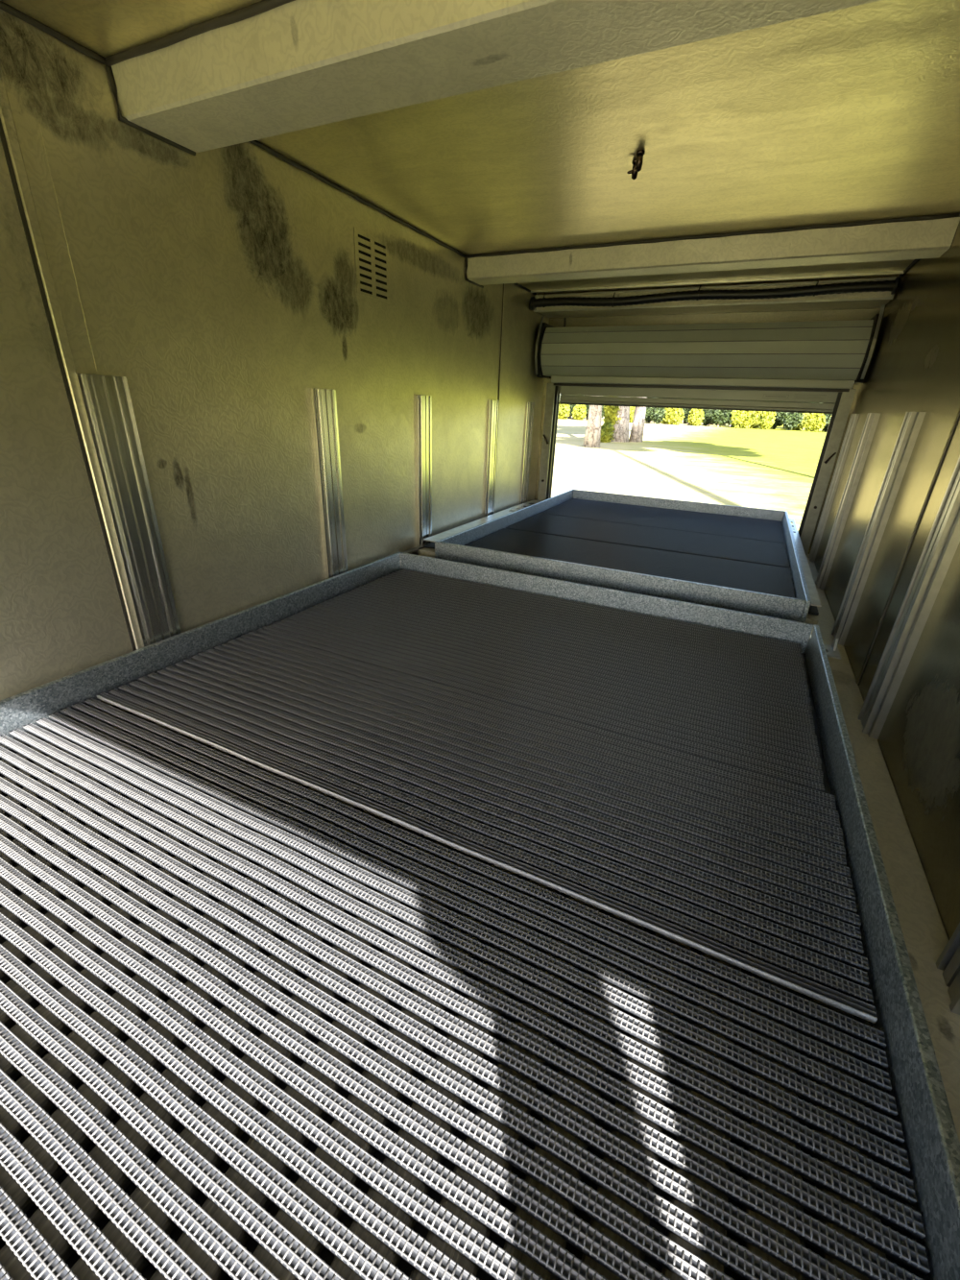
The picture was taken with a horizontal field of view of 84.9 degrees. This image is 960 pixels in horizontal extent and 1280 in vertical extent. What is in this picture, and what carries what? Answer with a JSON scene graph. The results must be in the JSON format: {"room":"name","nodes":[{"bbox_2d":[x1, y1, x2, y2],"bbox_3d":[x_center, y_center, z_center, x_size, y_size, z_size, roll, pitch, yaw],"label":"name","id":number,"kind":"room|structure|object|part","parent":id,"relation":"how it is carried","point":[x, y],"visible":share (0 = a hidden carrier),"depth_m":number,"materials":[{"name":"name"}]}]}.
{"room":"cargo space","nodes":[
{"label":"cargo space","id":0,"kind":"room"},
{"bbox_2d":[0,8,549,700],"bbox_3d":[-0.400,-0.619,1.508,0.030,1.188,3.285,13,26,23],"label":"wall","id":1,"kind":"structure","parent":0,"point":[220,282],"depth_m":1.11,"materials":[{"name":"metal"}]},
{"bbox_2d":[0,0,106,65],"bbox_3d":[-0.839,-0.737,0.395,0.010,0.012,1.085,13,26,23],"label":"trim","id":2,"kind":"structure","parent":1,"relation":"attached to","point":[5,7],"depth_m":0.78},
{"bbox_2d":[32,97,97,371],"bbox_3d":[-0.667,-0.637,0.849,0.001,0.360,0.002,13,26,23],"label":"trim","id":3,"kind":"structure","parent":1,"relation":"attached to","point":[36,107],"depth_m":0.84,"materials":[{"name":"metal"}]},
{"bbox_2d":[0,67,143,651],"bbox_3d":[-0.695,-0.370,0.925,0.004,1.098,0.018,13,26,23],"label":"trim","id":4,"kind":"structure","parent":1,"relation":"attached to","point":[6,115],"depth_m":0.86,"materials":[{"name":"metal"}]},
{"bbox_2d":[74,373,181,647],"bbox_3d":[-0.675,-0.229,1.030,0.016,0.520,0.084,13,26,23],"label":"wall rail","id":5,"kind":"object","parent":1,"relation":"attached to","point":[106,399],"visible":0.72,"depth_m":1.01,"materials":[{"name":"metal"}]},
{"bbox_2d":[105,64,195,155],"bbox_3d":[-0.569,-0.921,0.913,0.009,0.075,0.147,13,26,23],"label":"trim","id":6,"kind":"structure","parent":1,"relation":"attached to","point":[121,118],"depth_m":0.89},
{"bbox_2d":[105,0,295,66],"bbox_3d":[0.028,-0.779,0.567,1.395,0.012,0.010,13,26,23],"label":"trim","id":7,"kind":"structure","parent":1,"relation":"attached to","point":[251,11],"depth_m":0.75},
{"bbox_2d":[310,387,347,579],"bbox_3d":[-0.423,-0.429,1.499,0.016,0.520,0.087,13,26,23],"label":"wall rail","id":8,"kind":"object","parent":1,"relation":"attached to","point":[324,400],"visible":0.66,"depth_m":1.48,"materials":[{"name":"metal"}]},
{"bbox_2d":[248,140,466,257],"bbox_3d":[-0.290,-1.171,1.415,0.010,0.012,1.089,13,26,23],"label":"trim","id":9,"kind":"structure","parent":1,"relation":"attached to","point":[254,142],"depth_m":1.32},
{"bbox_2d":[353,226,390,303],"bbox_3d":[-0.299,-1.042,1.468,0.003,0.147,0.156,13,26,23],"label":"air vent","id":10,"kind":"object","parent":1,"relation":"in","point":[372,253],"visible":1,"depth_m":1.46,"materials":[{"name":"metal"}]},
{"bbox_2d":[415,394,432,546],"bbox_3d":[-0.200,-0.605,1.913,0.016,0.520,0.090,13,26,23],"label":"wall rail","id":11,"kind":"object","parent":1,"relation":"attached to","point":[423,403],"visible":0.86,"depth_m":1.89,"materials":[{"name":"metal"}]},
{"bbox_2d":[403,503,531,555],"bbox_3d":[-0.406,-0.159,1.679,0.020,0.118,3.180,13,26,23],"label":"trim","id":12,"kind":"structure","parent":1,"relation":"attached to","point":[415,550],"depth_m":1.95,"materials":[{"name":"metal"}]},
{"bbox_2d":[464,257,483,288],"bbox_3d":[-0.020,-1.355,1.933,0.009,0.075,0.147,13,26,23],"label":"trim","id":13,"kind":"structure","parent":1,"relation":"attached to","point":[466,258],"depth_m":1.89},
{"bbox_2d":[483,399,498,517],"bbox_3d":[0.052,-0.805,2.382,0.016,0.520,0.087,13,26,23],"label":"wall rail","id":14,"kind":"object","parent":1,"relation":"attached to","point":[493,404],"visible":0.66,"depth_m":2.36,"materials":[{"name":"metal"}]},
{"bbox_2d":[493,283,506,513],"bbox_3d":[0.083,-0.986,2.372,0.004,1.098,0.018,13,26,23],"label":"trim","id":15,"kind":"structure","parent":1,"relation":"attached to","point":[504,283],"depth_m":2.32,"materials":[{"name":"metal"}]},
{"bbox_2d":[513,283,536,294],"bbox_3d":[0.130,-1.504,2.196,0.010,0.012,0.578,13,26,23],"label":"trim","id":16,"kind":"structure","parent":1,"relation":"attached to","point":[518,284],"depth_m":2.31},
{"bbox_2d":[519,402,534,504],"bbox_3d":[0.246,-0.959,2.743,0.016,0.520,0.090,13,26,23],"label":"wall rail","id":17,"kind":"object","parent":1,"relation":"attached to","point":[529,411],"visible":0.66,"depth_m":2.72,"materials":[{"name":"metal"}]},
{"bbox_2d":[466,213,959,258],"bbox_3d":[0.577,-1.213,1.587,1.395,0.012,0.010,13,26,23],"label":"trim","id":18,"kind":"structure","parent":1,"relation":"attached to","point":[950,215],"depth_m":1.51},
{"bbox_2d":[0,0,959,294],"bbox_3d":[0.264,-0.981,0.996,1.407,0.030,3.225,13,26,23],"label":"ceiling","id":19,"kind":"structure","parent":0,"point":[853,113],"depth_m":1.02,"materials":[{"name":"metal"}]},
{"bbox_2d":[111,0,881,152],"bbox_3d":[0.061,-0.777,0.642,1.406,0.069,0.147,13,26,23],"label":"ceiling beam","id":20,"kind":"structure","parent":19,"relation":"attached to","point":[298,64],"depth_m":0.70,"materials":[{"name":"metal"}]},
{"bbox_2d":[627,158,638,180],"bbox_3d":[0.328,-1.000,1.115,0.021,0.029,0.024,-2,24,-10],"label":"clip","id":21,"kind":"object","parent":19,"relation":"attached to","point":[633,171],"visible":0.62,"depth_m":1.12,"materials":[{"name":"black metal"}]},
{"bbox_2d":[635,149,645,171],"bbox_3d":[0.329,-0.982,1.076,0.016,0.029,0.025,13,26,23],"label":"clip","id":22,"kind":"object","parent":19,"relation":"attached to","point":[640,153],"visible":1,"depth_m":1.07,"materials":[{"name":"black metal"}]},
{"bbox_2d":[636,149,645,155],"bbox_3d":[0.327,-0.992,1.068,0.016,0.005,0.016,13,26,23],"label":"washer","id":23,"kind":"object","parent":22,"relation":"in","point":[640,152],"depth_m":1.06,"materials":[{"name":"black metal"}]},
{"bbox_2d":[466,217,959,285],"bbox_3d":[0.603,-1.206,1.649,1.406,0.069,0.111,13,26,23],"label":"ceiling beam","id":24,"kind":"structure","parent":19,"relation":"attached to","point":[925,238],"depth_m":1.55,"materials":[{"name":"metal"}]},
{"bbox_2d":[531,270,903,317],"bbox_3d":[0.913,-1.448,2.228,1.395,0.075,0.274,13,26,23],"label":"header panel","id":25,"kind":"object","parent":19,"relation":"attached to","point":[863,300],"visible":0.7,"depth_m":2.15,"materials":[{"name":"metal"}]},
{"bbox_2d":[530,276,900,310],"bbox_3d":[0.863,-1.409,2.141,1.394,0.066,0.052,13,26,23],"label":"cable conduit","id":26,"kind":"object","parent":25,"relation":"attached to","point":[892,286],"visible":1,"depth_m":2.08,"materials":[{"name":"black plastic"}]},
{"bbox_2d":[534,307,881,554],"bbox_3d":[0.965,-1.038,2.568,1.407,1.098,0.030,13,26,23],"label":"door frame","id":27,"kind":"structure","parent":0,"point":[848,314],"depth_m":2.35,"materials":[{"name":"metal"}]},
{"bbox_2d":[534,304,885,555],"bbox_3d":[0.913,-0.961,2.491,1.388,1.017,0.196,13,26,23],"label":"roller shutter","id":28,"kind":"object","parent":27,"relation":"attached to","point":[808,364],"visible":0.96,"depth_m":2.31,"materials":[{"name":"grey metal"}]},
{"bbox_3d":[0.316,-1.439,2.611,0.021,0.234,0.178,13,26,23],"label":"plate","id":29,"kind":"part","parent":28,"relation":"part of","materials":[{"name":"black metal"}]},
{"bbox_2d":[559,386,838,409],"bbox_3d":[0.962,-1.161,2.448,1.215,0.111,0.018,13,26,23],"label":"bar","id":30,"kind":"object","parent":28,"relation":"hanging from","point":[709,398],"depth_m":2.43,"materials":[{"name":"grey metal"}]},
{"bbox_3d":[1.539,-1.150,2.076,0.022,0.234,0.178,13,26,23],"label":"plate","id":31,"kind":"part","parent":28,"relation":"part of","materials":[{"name":"black metal"}]},
{"bbox_2d":[814,220,959,941],"bbox_3d":[0.886,-0.315,0.945,0.030,1.188,3.285,13,26,23],"label":"wall","id":32,"kind":"structure","parent":0,"point":[915,364],"depth_m":1.17,"materials":[{"name":"metal"}]},
{"bbox_2d":[808,413,859,561],"bbox_3d":[1.499,-0.636,2.233,0.018,0.602,0.090,13,26,23],"label":"wall rail","id":33,"kind":"object","parent":32,"relation":"attached to","point":[854,419],"visible":1,"depth_m":2.20,"materials":[{"name":"silver metal"}]},
{"bbox_2d":[815,412,880,589],"bbox_3d":[1.297,-0.478,1.863,0.024,0.602,0.090,13,26,23],"label":"wall rail","id":34,"kind":"object","parent":32,"relation":"attached to","point":[872,420],"visible":1,"depth_m":1.83,"materials":[{"name":"silver metal"}]},
{"bbox_2d":[831,411,926,645],"bbox_3d":[1.045,-0.279,1.395,0.024,0.602,0.093,13,26,23],"label":"wall rail","id":35,"kind":"object","parent":32,"relation":"attached to","point":[912,422],"visible":0.92,"depth_m":1.36,"materials":[{"name":"silver metal"}]},
{"bbox_2d":[805,554,959,1142],"bbox_3d":[0.802,0.164,1.167,0.093,0.038,3.180,13,26,23],"label":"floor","id":36,"kind":"structure","parent":32,"relation":"attached to","point":[925,935],"depth_m":0.72,"materials":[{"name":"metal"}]},
{"bbox_2d":[823,637,841,659],"bbox_3d":[0.941,0.013,1.423,0.066,0.037,0.082,13,26,23],"label":"bracket","id":37,"kind":"object","parent":36,"relation":"on","point":[833,650],"visible":0.52,"depth_m":1.42,"materials":[{"name":"metal"}]},
{"bbox_3d":[0.941,0.028,1.429,0.066,0.006,0.082,13,26,23],"label":"bracket plate","id":38,"kind":"part","parent":37,"relation":"part of","materials":[{"name":"metal"}]},
{"bbox_2d":[855,402,959,685],"bbox_3d":[0.928,-0.363,1.058,0.004,1.098,0.018,13,26,23],"label":"trim","id":39,"kind":"structure","parent":32,"relation":"attached to","point":[958,408],"depth_m":1.12,"materials":[{"name":"metal"}]},
{"bbox_2d":[857,456,959,739],"bbox_3d":[0.813,-0.096,0.964,0.024,0.602,0.093,13,26,23],"label":"wall rail","id":40,"kind":"object","parent":32,"relation":"attached to","point":[943,541],"visible":1,"depth_m":0.96,"materials":[{"name":"silver metal"}]},
{"bbox_2d":[898,258,919,277],"bbox_3d":[1.384,-1.208,1.647,0.010,0.012,0.578,13,26,23],"label":"trim","id":41,"kind":"structure","parent":32,"relation":"attached to","point":[915,260],"depth_m":1.76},
{"bbox_2d":[936,922,959,1014],"bbox_3d":[0.544,0.117,0.465,0.024,0.602,0.087,13,26,23],"label":"wall rail","id":42,"kind":"object","parent":32,"relation":"attached to","point":[949,961],"visible":1,"depth_m":0.59,"materials":[{"name":"silver metal"}]},
{"bbox_3d":[0.222,0.048,1.456,1.407,0.030,3.225,13,26,23],"label":"floor","id":43,"kind":"structure","parent":0,"visible":0},
{"bbox_2d":[0,552,959,1279],"bbox_3d":[-0.101,0.196,0.895,1.286,0.135,1.758,13,26,23],"label":"tray","id":44,"kind":"object","parent":43,"relation":"on","point":[931,1144],"visible":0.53,"depth_m":0.62,"materials":[{"name":"black metal"}]},
{"bbox_2d":[0,698,930,1279],"bbox_3d":[-0.327,0.371,0.469,1.254,0.023,0.683,13,26,23],"label":"mat","id":45,"kind":"object","parent":44,"relation":"on","point":[108,813],"visible":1,"depth_m":0.46,"materials":[{"name":"grey plastic"}]},
{"bbox_2d":[96,630,877,1023],"bbox_3d":[-0.090,0.183,0.908,1.248,0.024,0.368,13,26,23],"label":"mat","id":46,"kind":"object","parent":44,"relation":"on","point":[748,871],"visible":1,"depth_m":0.79,"materials":[{"name":"grey plastic"}]},
{"bbox_2d":[255,568,824,792],"bbox_3d":[0.135,0.002,1.336,1.233,0.023,0.648,13,26,23],"label":"mat","id":47,"kind":"object","parent":44,"relation":"on","point":[731,698],"visible":0.99,"depth_m":1.21,"materials":[{"name":"grey plastic"}]},
{"bbox_2d":[418,489,821,625],"bbox_3d":[0.706,-0.446,2.364,1.293,0.165,1.642,13,26,23],"label":"tray","id":48,"kind":"object","parent":43,"relation":"on","point":[449,544],"visible":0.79,"depth_m":1.75,"materials":[{"name":"black metal"}]},
{"bbox_3d":[0.075,-0.542,2.419,0.080,0.006,1.137,13,26,23],"label":"slide rail","id":49,"kind":"part","parent":48,"relation":"part of","materials":[{"name":"black metal"}]},
{"bbox_3d":[0.076,-0.565,2.409,0.080,0.004,1.137,13,26,23],"label":"slotted plate","id":50,"kind":"part","parent":48,"relation":"part of","materials":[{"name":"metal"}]},
{"bbox_2d":[464,528,796,598],"bbox_3d":[0.498,-0.278,1.917,1.148,0.022,0.552,13,26,23],"label":"mat","id":51,"kind":"object","parent":48,"relation":"on","point":[716,571],"visible":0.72,"depth_m":1.93,"materials":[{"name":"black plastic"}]},
{"bbox_2d":[506,512,790,568],"bbox_3d":[0.723,-0.456,2.335,1.148,0.022,0.426,13,26,23],"label":"mat","id":52,"kind":"object","parent":48,"relation":"on","point":[755,551],"visible":0.98,"depth_m":2.28,"materials":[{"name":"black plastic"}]},
{"bbox_2d":[540,498,785,543],"bbox_3d":[0.954,-0.638,2.764,1.148,0.022,0.583,13,26,23],"label":"mat","id":53,"kind":"object","parent":48,"relation":"on","point":[760,529],"visible":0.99,"depth_m":2.71,"materials":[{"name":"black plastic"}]},
{"bbox_3d":[1.264,-0.360,2.077,0.032,0.004,1.500,13,26,23],"label":"slotted plate","id":54,"kind":"part","parent":48,"relation":"part of","materials":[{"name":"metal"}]},
{"bbox_3d":[1.263,-0.337,2.087,0.032,0.006,1.500,13,26,23],"label":"slide rail","id":55,"kind":"part","parent":48,"relation":"part of","materials":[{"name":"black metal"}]},
{"label":"outside","id":56,"kind":"structure","parent":0,"visible":0},
{"bbox_2d":[551,415,826,531],"bbox_3d":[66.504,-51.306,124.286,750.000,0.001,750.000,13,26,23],"label":"ground","id":57,"kind":"structure","parent":56,"point":[753,468],"depth_m":16.89,"materials":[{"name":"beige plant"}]},
{"bbox_2d":[557,404,570,419],"bbox_3d":[12.365,-35.097,79.607,2.811,3.179,2.718,11,25,18],"label":"shrub","id":58,"kind":"object","parent":57,"relation":"on","point":[564,409],"visible":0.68,"depth_m":78.95,"materials":[{"name":"yellow plant"}]},
{"bbox_2d":[569,404,576,416],"bbox_3d":[15.073,-36.203,81.977,2.759,3.488,2.641,15,27,26],"label":"shrub","id":59,"kind":"object","parent":57,"relation":"on","point":[571,406],"visible":0.17,"depth_m":81.48,"materials":[{"name":"green plant"}]},
{"bbox_2d":[571,404,586,420],"bbox_3d":[14.831,-34.307,78.485,2.480,2.805,2.399,17,28,30],"label":"shrub","id":60,"kind":"object","parent":57,"relation":"on","point":[579,412],"visible":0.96,"depth_m":77.90,"materials":[{"name":"yellow plant"}]},
{"bbox_2d":[585,405,589,420],"bbox_3d":[17.263,-35.474,80.784,2.481,3.276,2.592,7,25,11],"label":"shrub","id":61,"kind":"object","parent":57,"relation":"on","point":[587,406],"visible":0.11,"depth_m":80.39,"materials":[{"name":"green plant"}]},
{"bbox_2d":[582,395,602,447],"bbox_3d":[4.870,-15.236,20.404,8.895,14.564,6.718,13,26,23],"label":"pine tree","id":62,"kind":"object","parent":57,"relation":"on","point":[592,435],"visible":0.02,"depth_m":22.78,"materials":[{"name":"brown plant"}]},
{"bbox_2d":[588,405,604,418],"bbox_3d":[17.402,-33.970,77.205,2.756,3.483,2.637,-10,27,-25],"label":"shrub","id":63,"kind":"object","parent":57,"relation":"on","point":[603,406],"visible":0.08,"depth_m":76.81,"materials":[{"name":"green plant"}]},
{"bbox_2d":[600,421,614,442],"bbox_3d":[6.283,-10.550,26.701,1.114,1.064,0.858,13,26,23],"label":"shrub","id":64,"kind":"object","parent":57,"relation":"on","point":[607,432],"visible":0.76,"depth_m":26.42,"materials":[{"name":"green plant"}]},
{"bbox_2d":[603,405,621,439],"bbox_3d":[6.899,-11.837,27.347,1.046,3.029,0.841,7,24,10],"label":"shrub","id":65,"kind":"object","parent":57,"relation":"on","point":[611,417],"visible":0.45,"depth_m":27.21,"materials":[{"name":"yellow plant"}]},
{"bbox_2d":[610,396,630,442],"bbox_3d":[7.310,-18.968,25.018,10.614,17.811,8.069,5,24,6],"label":"pine tree","id":66,"kind":"object","parent":57,"relation":"on","point":[622,428],"visible":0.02,"depth_m":27.45,"materials":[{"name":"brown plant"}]},
{"bbox_2d":[629,406,634,422],"bbox_3d":[22.345,-32.627,75.455,2.365,2.766,2.446,3,24,2],"label":"shrub","id":67,"kind":"object","parent":57,"relation":"on","point":[632,408],"visible":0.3,"depth_m":74.84,"materials":[{"name":"yellow plant"}]},
{"bbox_2d":[628,407,646,442],"bbox_3d":[8.473,-18.150,25.244,8.230,16.192,5.965,8,25,13],"label":"pine tree","id":68,"kind":"object","parent":57,"relation":"on","point":[638,426],"visible":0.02,"depth_m":27.96,"materials":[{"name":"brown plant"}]},
{"bbox_2d":[645,407,652,423],"bbox_3d":[25.050,-33.548,77.120,2.638,3.334,2.525,-8,26,-21],"label":"shrub","id":69,"kind":"object","parent":57,"relation":"on","point":[648,420],"visible":0.18,"depth_m":76.64,"materials":[{"name":"green plant"}]},
{"bbox_2d":[649,407,666,424],"bbox_3d":[25.019,-32.016,74.002,2.318,3.061,2.422,10,25,16],"label":"shrub","id":70,"kind":"object","parent":57,"relation":"on","point":[657,414],"visible":0.89,"depth_m":73.51,"materials":[{"name":"green plant"}]},
{"bbox_2d":[660,408,668,424],"bbox_3d":[27.660,-32.981,76.393,2.705,3.060,2.616,-2,25,-10],"label":"shrub","id":71,"kind":"object","parent":57,"relation":"on","point":[666,409],"visible":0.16,"depth_m":76.41,"materials":[{"name":"yellow plant"}]},
{"bbox_2d":[665,408,684,425],"bbox_3d":[27.199,-31.385,72.914,2.604,2.946,2.519,12,26,21],"label":"shrub","id":72,"kind":"object","parent":57,"relation":"on","point":[674,416],"visible":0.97,"depth_m":72.43,"materials":[{"name":"yellow plant"}]},
{"bbox_2d":[682,408,691,425],"bbox_3d":[30.207,-32.481,75.339,2.541,3.212,2.432,18,28,31],"label":"shrub","id":73,"kind":"object","parent":57,"relation":"on","point":[687,412],"visible":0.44,"depth_m":75.01,"materials":[{"name":"green plant"}]},
{"bbox_2d":[688,409,704,426],"bbox_3d":[29.772,-30.784,71.927,2.425,2.836,2.507,-15,29,-33],"label":"shrub","id":74,"kind":"object","parent":57,"relation":"on","point":[696,416],"visible":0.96,"depth_m":71.35,"materials":[{"name":"yellow plant"}]},
{"bbox_2d":[702,409,713,426],"bbox_3d":[32.416,-31.842,74.173,2.391,3.157,2.498,14,26,23],"label":"shrub","id":75,"kind":"object","parent":57,"relation":"on","point":[707,412],"visible":0.58,"depth_m":73.68,"materials":[{"name":"green plant"}]},
{"bbox_2d":[709,410,730,427],"bbox_3d":[32.409,-30.325,70.890,2.422,3.061,2.318,2,24,0],"label":"shrub","id":76,"kind":"object","parent":57,"relation":"on","point":[719,418],"visible":0.79,"depth_m":70.45,"materials":[{"name":"green plant"}]},
{"bbox_2d":[724,410,734,427],"bbox_3d":[35.147,-31.364,73.000,2.744,3.468,2.626,9,25,15],"label":"shrub","id":77,"kind":"object","parent":57,"relation":"on","point":[729,422],"visible":0.16,"depth_m":72.84,"materials":[{"name":"green plant"}]},
{"bbox_2d":[730,410,753,428],"bbox_3d":[34.813,-29.625,69.503,2.736,3.094,2.646,-8,26,-22],"label":"shrub","id":78,"kind":"object","parent":57,"relation":"on","point":[739,419],"visible":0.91,"depth_m":69.10,"materials":[{"name":"yellow plant"}]},
{"bbox_2d":[749,410,762,428],"bbox_3d":[37.755,-30.583,71.893,2.658,3.109,2.749,0,24,-6],"label":"shrub","id":79,"kind":"object","parent":57,"relation":"on","point":[757,414],"visible":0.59,"depth_m":71.03,"materials":[{"name":"yellow plant"}]},
{"bbox_2d":[757,410,776,429],"bbox_3d":[37.482,-28.937,68.453,2.460,2.877,2.543,3,24,1],"label":"shrub","id":80,"kind":"object","parent":57,"relation":"on","point":[766,421],"visible":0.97,"depth_m":67.83,"materials":[{"name":"yellow plant"}]},
{"bbox_2d":[769,411,783,429],"bbox_3d":[39.972,-29.955,70.479,2.611,3.300,2.499,18,28,31],"label":"shrub","id":81,"kind":"object","parent":57,"relation":"on","point":[778,422],"visible":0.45,"depth_m":70.02,"materials":[{"name":"green plant"}]},
{"bbox_2d":[780,411,803,430],"bbox_3d":[40.050,-28.490,67.283,2.560,3.236,2.450,-3,25,-11],"label":"shrub","id":82,"kind":"object","parent":57,"relation":"on","point":[789,421],"visible":0.78,"depth_m":66.84,"materials":[{"name":"green plant"}]},
{"bbox_2d":[792,412,807,430],"bbox_3d":[42.675,-29.483,69.782,2.731,3.194,2.824,6,24,9],"label":"shrub","id":83,"kind":"object","parent":57,"relation":"on","point":[800,425],"visible":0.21,"depth_m":69.34,"materials":[{"name":"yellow plant"}]},
{"bbox_2d":[802,412,825,432],"bbox_3d":[42.388,-27.740,66.343,2.448,2.768,2.367,4,24,4],"label":"shrub","id":84,"kind":"object","parent":57,"relation":"on","point":[813,422],"visible":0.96,"depth_m":65.97,"materials":[{"name":"yellow plant"}]},
{"bbox_2d":[821,413,832,432],"bbox_3d":[45.335,-28.716,68.447,2.432,3.074,2.328,-16,30,-36],"label":"shrub","id":85,"kind":"object","parent":57,"relation":"on","point":[828,416],"visible":0.37,"depth_m":67.85,"materials":[{"name":"green plant"}]}
]}

